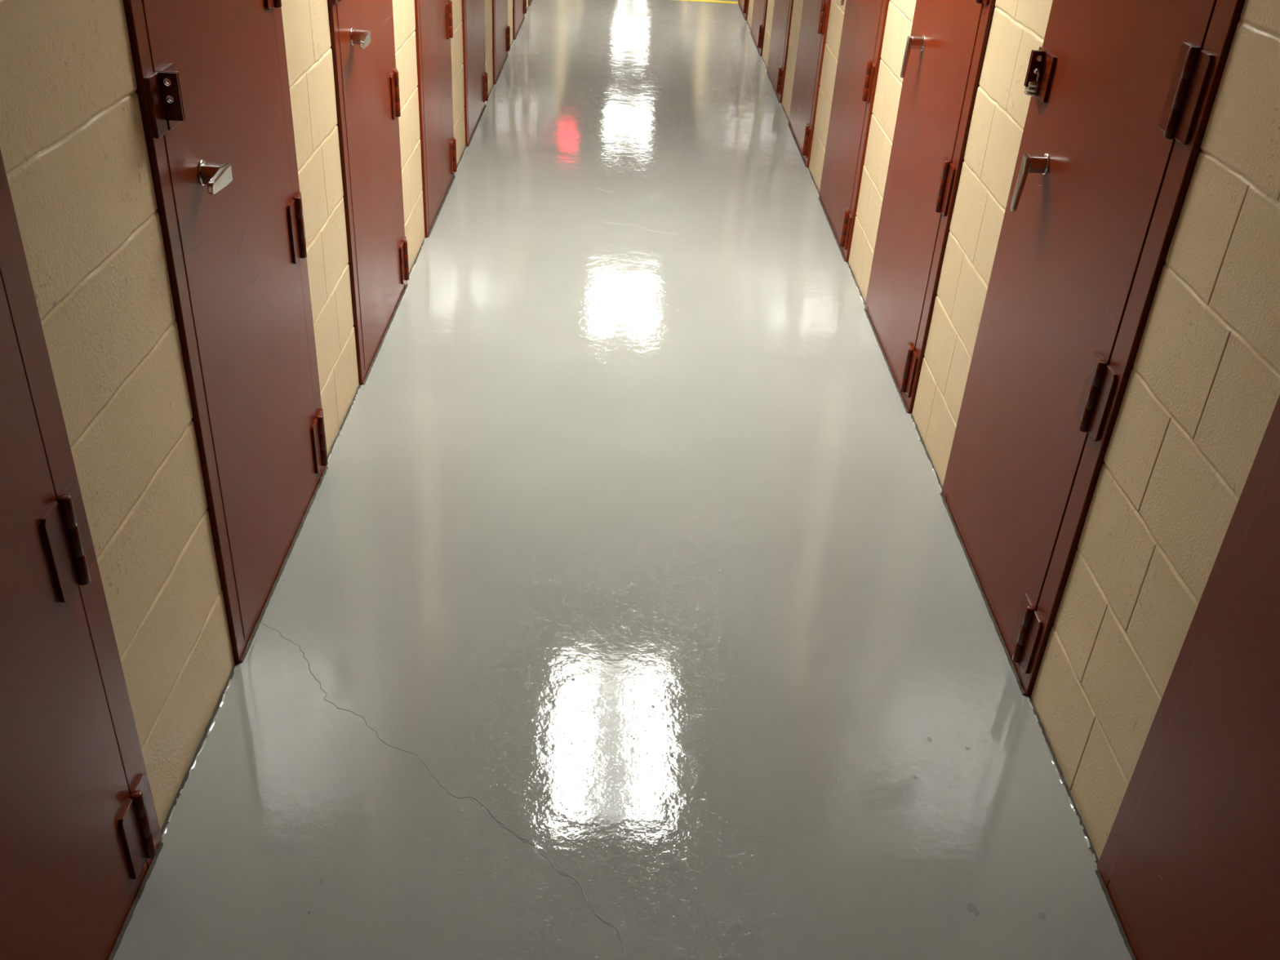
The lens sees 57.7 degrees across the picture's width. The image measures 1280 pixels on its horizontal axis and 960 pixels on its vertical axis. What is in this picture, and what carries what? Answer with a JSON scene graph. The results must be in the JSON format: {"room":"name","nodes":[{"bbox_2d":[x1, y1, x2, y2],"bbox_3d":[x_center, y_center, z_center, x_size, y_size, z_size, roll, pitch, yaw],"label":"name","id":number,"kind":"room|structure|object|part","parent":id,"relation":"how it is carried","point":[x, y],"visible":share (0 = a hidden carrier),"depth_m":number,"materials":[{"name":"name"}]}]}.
{"room":"storage facility corridor","nodes":[
{"label":"storage facility corridor","id":0,"kind":"room"},
{"bbox_2d":[0,0,528,830],"bbox_3d":[-0.909,-5.858,10.486,0.150,2.260,34.000,3,32,-2],"label":"wall","id":1,"kind":"structure","parent":0,"point":[73,147],"depth_m":1.95,"materials":[{"name":"beige brick"}]},
{"bbox_2d":[0,149,162,959],"bbox_3d":[-0.831,0.002,1.221,0.146,2.060,0.845,3,32,-2],"label":"door","id":2,"kind":"structure","parent":1,"relation":"in","point":[81,835],"depth_m":1.65,"materials":[{"name":"red metal"}]},
{"bbox_2d":[123,0,328,663],"bbox_3d":[-0.833,-0.697,2.349,0.146,2.060,0.845,3,32,-2],"label":"door","id":3,"kind":"structure","parent":1,"relation":"in","point":[212,91],"depth_m":2.41,"materials":[{"name":"red metal"}]},
{"bbox_3d":[-0.803,-0.622,1.931,0.009,0.098,0.047,3,32,-2],"label":"frame plate","id":4,"kind":"part","parent":3,"relation":"part of","materials":[{"name":"red metal"}]},
{"bbox_3d":[-0.794,-0.571,2.165,0.041,0.048,0.048,3,32,-2],"label":"handle","id":5,"kind":"part","parent":3,"relation":"part of","materials":[{"name":"silver metal"}]},
{"bbox_3d":[-0.768,-0.546,2.126,0.012,0.035,0.129,2,32,-3],"label":"lever","id":6,"kind":"part","parent":3,"relation":"part of","materials":[{"name":"silver metal"}]},
{"bbox_2d":[327,0,408,385],"bbox_3d":[-0.835,-1.396,3.477,0.146,2.060,0.845,3,32,-2],"label":"door","id":7,"kind":"structure","parent":1,"relation":"in","point":[366,73],"depth_m":3.63,"materials":[{"name":"red metal"}]},
{"bbox_3d":[-0.806,-1.310,3.066,0.009,0.098,0.047,3,32,-2],"label":"frame plate","id":8,"kind":"part","parent":7,"relation":"part of","materials":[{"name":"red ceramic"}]},
{"bbox_3d":[-0.797,-1.258,3.301,0.041,0.048,0.048,3,32,-2],"label":"handle","id":9,"kind":"part","parent":7,"relation":"part of","materials":[{"name":"silver metal"}]},
{"bbox_3d":[-0.771,-1.232,3.261,0.012,0.034,0.128,2,32,-3],"label":"lever","id":10,"kind":"part","parent":7,"relation":"part of","materials":[{"name":"silver metal"}]},
{"bbox_2d":[414,0,457,237],"bbox_3d":[-0.837,-2.095,4.606,0.146,2.060,0.845,3,32,-2],"label":"door","id":11,"kind":"structure","parent":1,"relation":"in","point":[433,30],"depth_m":4.83,"materials":[{"name":"red metal"}]},
{"bbox_2d":[462,0,488,146],"bbox_3d":[-0.839,-2.793,5.734,0.146,2.060,0.845,3,32,-2],"label":"door","id":12,"kind":"structure","parent":1,"relation":"in","point":[475,75],"depth_m":6.00,"materials":[{"name":"red metal"}]},
{"bbox_2d":[492,0,510,84],"bbox_3d":[-0.841,-3.492,6.862,0.146,2.060,0.845,3,32,-2],"label":"door","id":13,"kind":"structure","parent":1,"relation":"in","point":[500,28],"depth_m":7.18,"materials":[{"name":"red metal"}]},
{"bbox_3d":[-0.845,-3.471,6.860,0.043,1.968,0.724,3,32,-2],"label":"panel","id":14,"kind":"part","parent":13,"relation":"part of","materials":[{"name":"red metal"}]},
{"bbox_2d":[512,0,526,39],"bbox_3d":[-0.843,-4.191,7.990,0.146,2.060,0.845,3,32,-2],"label":"door","id":15,"kind":"structure","parent":1,"relation":"in","point":[519,6],"depth_m":8.32,"materials":[{"name":"red metal"}]},
{"bbox_3d":[-0.847,-4.170,7.988,0.043,1.968,0.724,3,32,-2],"label":"panel","id":16,"kind":"part","parent":15,"relation":"part of","materials":[{"name":"red metal"}]},
{"bbox_2d":[108,0,1136,959],"bbox_3d":[-0.026,-4.816,11.132,1.848,0.108,34.000,3,32,-2],"label":"floor","id":17,"kind":"structure","parent":0,"point":[627,601],"depth_m":2.72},
{"bbox_2d":[679,0,737,4],"bbox_3d":[-0.021,-4.125,9.926,1.736,0.002,0.100,3,32,-2],"label":"floor line","id":18,"kind":"object","parent":17,"relation":"on","point":[708,1],"depth_m":9.93,"materials":[{"name":"yellow paint"}]},
{"bbox_2d":[746,0,1279,860],"bbox_3d":[0.986,-5.772,10.543,0.150,2.260,34.000,3,32,-2],"label":"wall","id":19,"kind":"structure","parent":0,"point":[1202,393],"depth_m":2.09,"materials":[{"name":"beige brick"}]},
{"bbox_2d":[737,0,749,20],"bbox_3d":[0.917,-4.762,9.095,0.146,2.060,0.845,3,32,-2],"label":"door","id":20,"kind":"structure","parent":19,"relation":"in","point":[744,4],"depth_m":9.29,"materials":[{"name":"red metal"}]},
{"bbox_3d":[0.919,-4.754,9.116,0.043,1.968,0.724,3,32,-2],"label":"panel","id":21,"kind":"part","parent":20,"relation":"part of","materials":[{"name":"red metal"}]},
{"bbox_2d":[751,0,768,56],"bbox_3d":[0.919,-4.071,7.980,0.146,2.060,0.845,3,32,-2],"label":"door","id":22,"kind":"structure","parent":19,"relation":"in","point":[759,10],"depth_m":8.29,"materials":[{"name":"red metal"}]},
{"bbox_2d":[766,0,793,102],"bbox_3d":[0.921,-3.380,6.864,0.146,2.060,0.845,3,32,-2],"label":"door","id":23,"kind":"structure","parent":19,"relation":"in","point":[783,9],"depth_m":7.15,"materials":[{"name":"red metal"}]},
{"bbox_2d":[788,0,831,167],"bbox_3d":[0.923,-2.689,5.748,0.146,2.060,0.845,3,32,-2],"label":"door","id":24,"kind":"structure","parent":19,"relation":"in","point":[815,13],"depth_m":5.99,"materials":[{"name":"red metal"}]},
{"bbox_2d":[818,0,889,262],"bbox_3d":[0.925,-1.998,4.632,0.146,2.060,0.845,3,32,-2],"label":"door","id":25,"kind":"structure","parent":19,"relation":"in","point":[864,24],"depth_m":4.82,"materials":[{"name":"red metal"}]},
{"bbox_2d":[864,0,995,413],"bbox_3d":[0.927,-1.307,3.516,0.146,2.060,0.845,3,32,-2],"label":"door","id":26,"kind":"structure","parent":19,"relation":"in","point":[945,48],"depth_m":3.65,"materials":[{"name":"red metal"}]},
{"bbox_3d":[0.857,-1.361,3.744,0.015,0.128,0.034,3,32,-2],"label":"lever","id":27,"kind":"part","parent":26,"relation":"part of","materials":[{"name":"silver metal"}]},
{"bbox_3d":[0.886,-1.400,3.720,0.041,0.048,0.048,3,32,-2],"label":"handle","id":28,"kind":"part","parent":26,"relation":"part of","materials":[{"name":"silver metal"}]},
{"bbox_2d":[941,0,1244,696],"bbox_3d":[0.929,-0.616,2.401,0.146,2.060,0.845,3,32,-2],"label":"door","id":29,"kind":"structure","parent":19,"relation":"in","point":[1115,126],"depth_m":2.44,"materials":[{"name":"red metal"}]},
{"bbox_3d":[0.859,-0.669,2.629,0.015,0.128,0.034,3,32,-2],"label":"lever","id":30,"kind":"part","parent":29,"relation":"part of","materials":[{"name":"silver metal"}]},
{"bbox_2d":[1024,68,1040,96],"bbox_3d":[0.903,-0.909,2.653,0.040,0.061,0.040,3,32,-2],"label":"padlock","id":31,"kind":"object","parent":29,"relation":"hanging from","point":[1033,88],"visible":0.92,"depth_m":2.64,"materials":[{"name":"metal"}]},
{"bbox_3d":[0.888,-0.709,2.604,0.041,0.048,0.048,3,32,-2],"label":"handle","id":32,"kind":"part","parent":29,"relation":"part of","materials":[{"name":"silver metal"}]},
{"bbox_3d":[0.915,-0.937,2.666,0.009,0.098,0.047,3,32,-2],"label":"frame plate","id":33,"kind":"part","parent":29,"relation":"part of","materials":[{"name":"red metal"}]},
{"bbox_2d":[1097,394,1279,959],"bbox_3d":[0.931,0.076,1.285,0.146,2.060,0.845,3,32,-2],"label":"door","id":34,"kind":"structure","parent":19,"relation":"in","point":[1188,864],"depth_m":1.77,"materials":[{"name":"red metal"}]}
]}

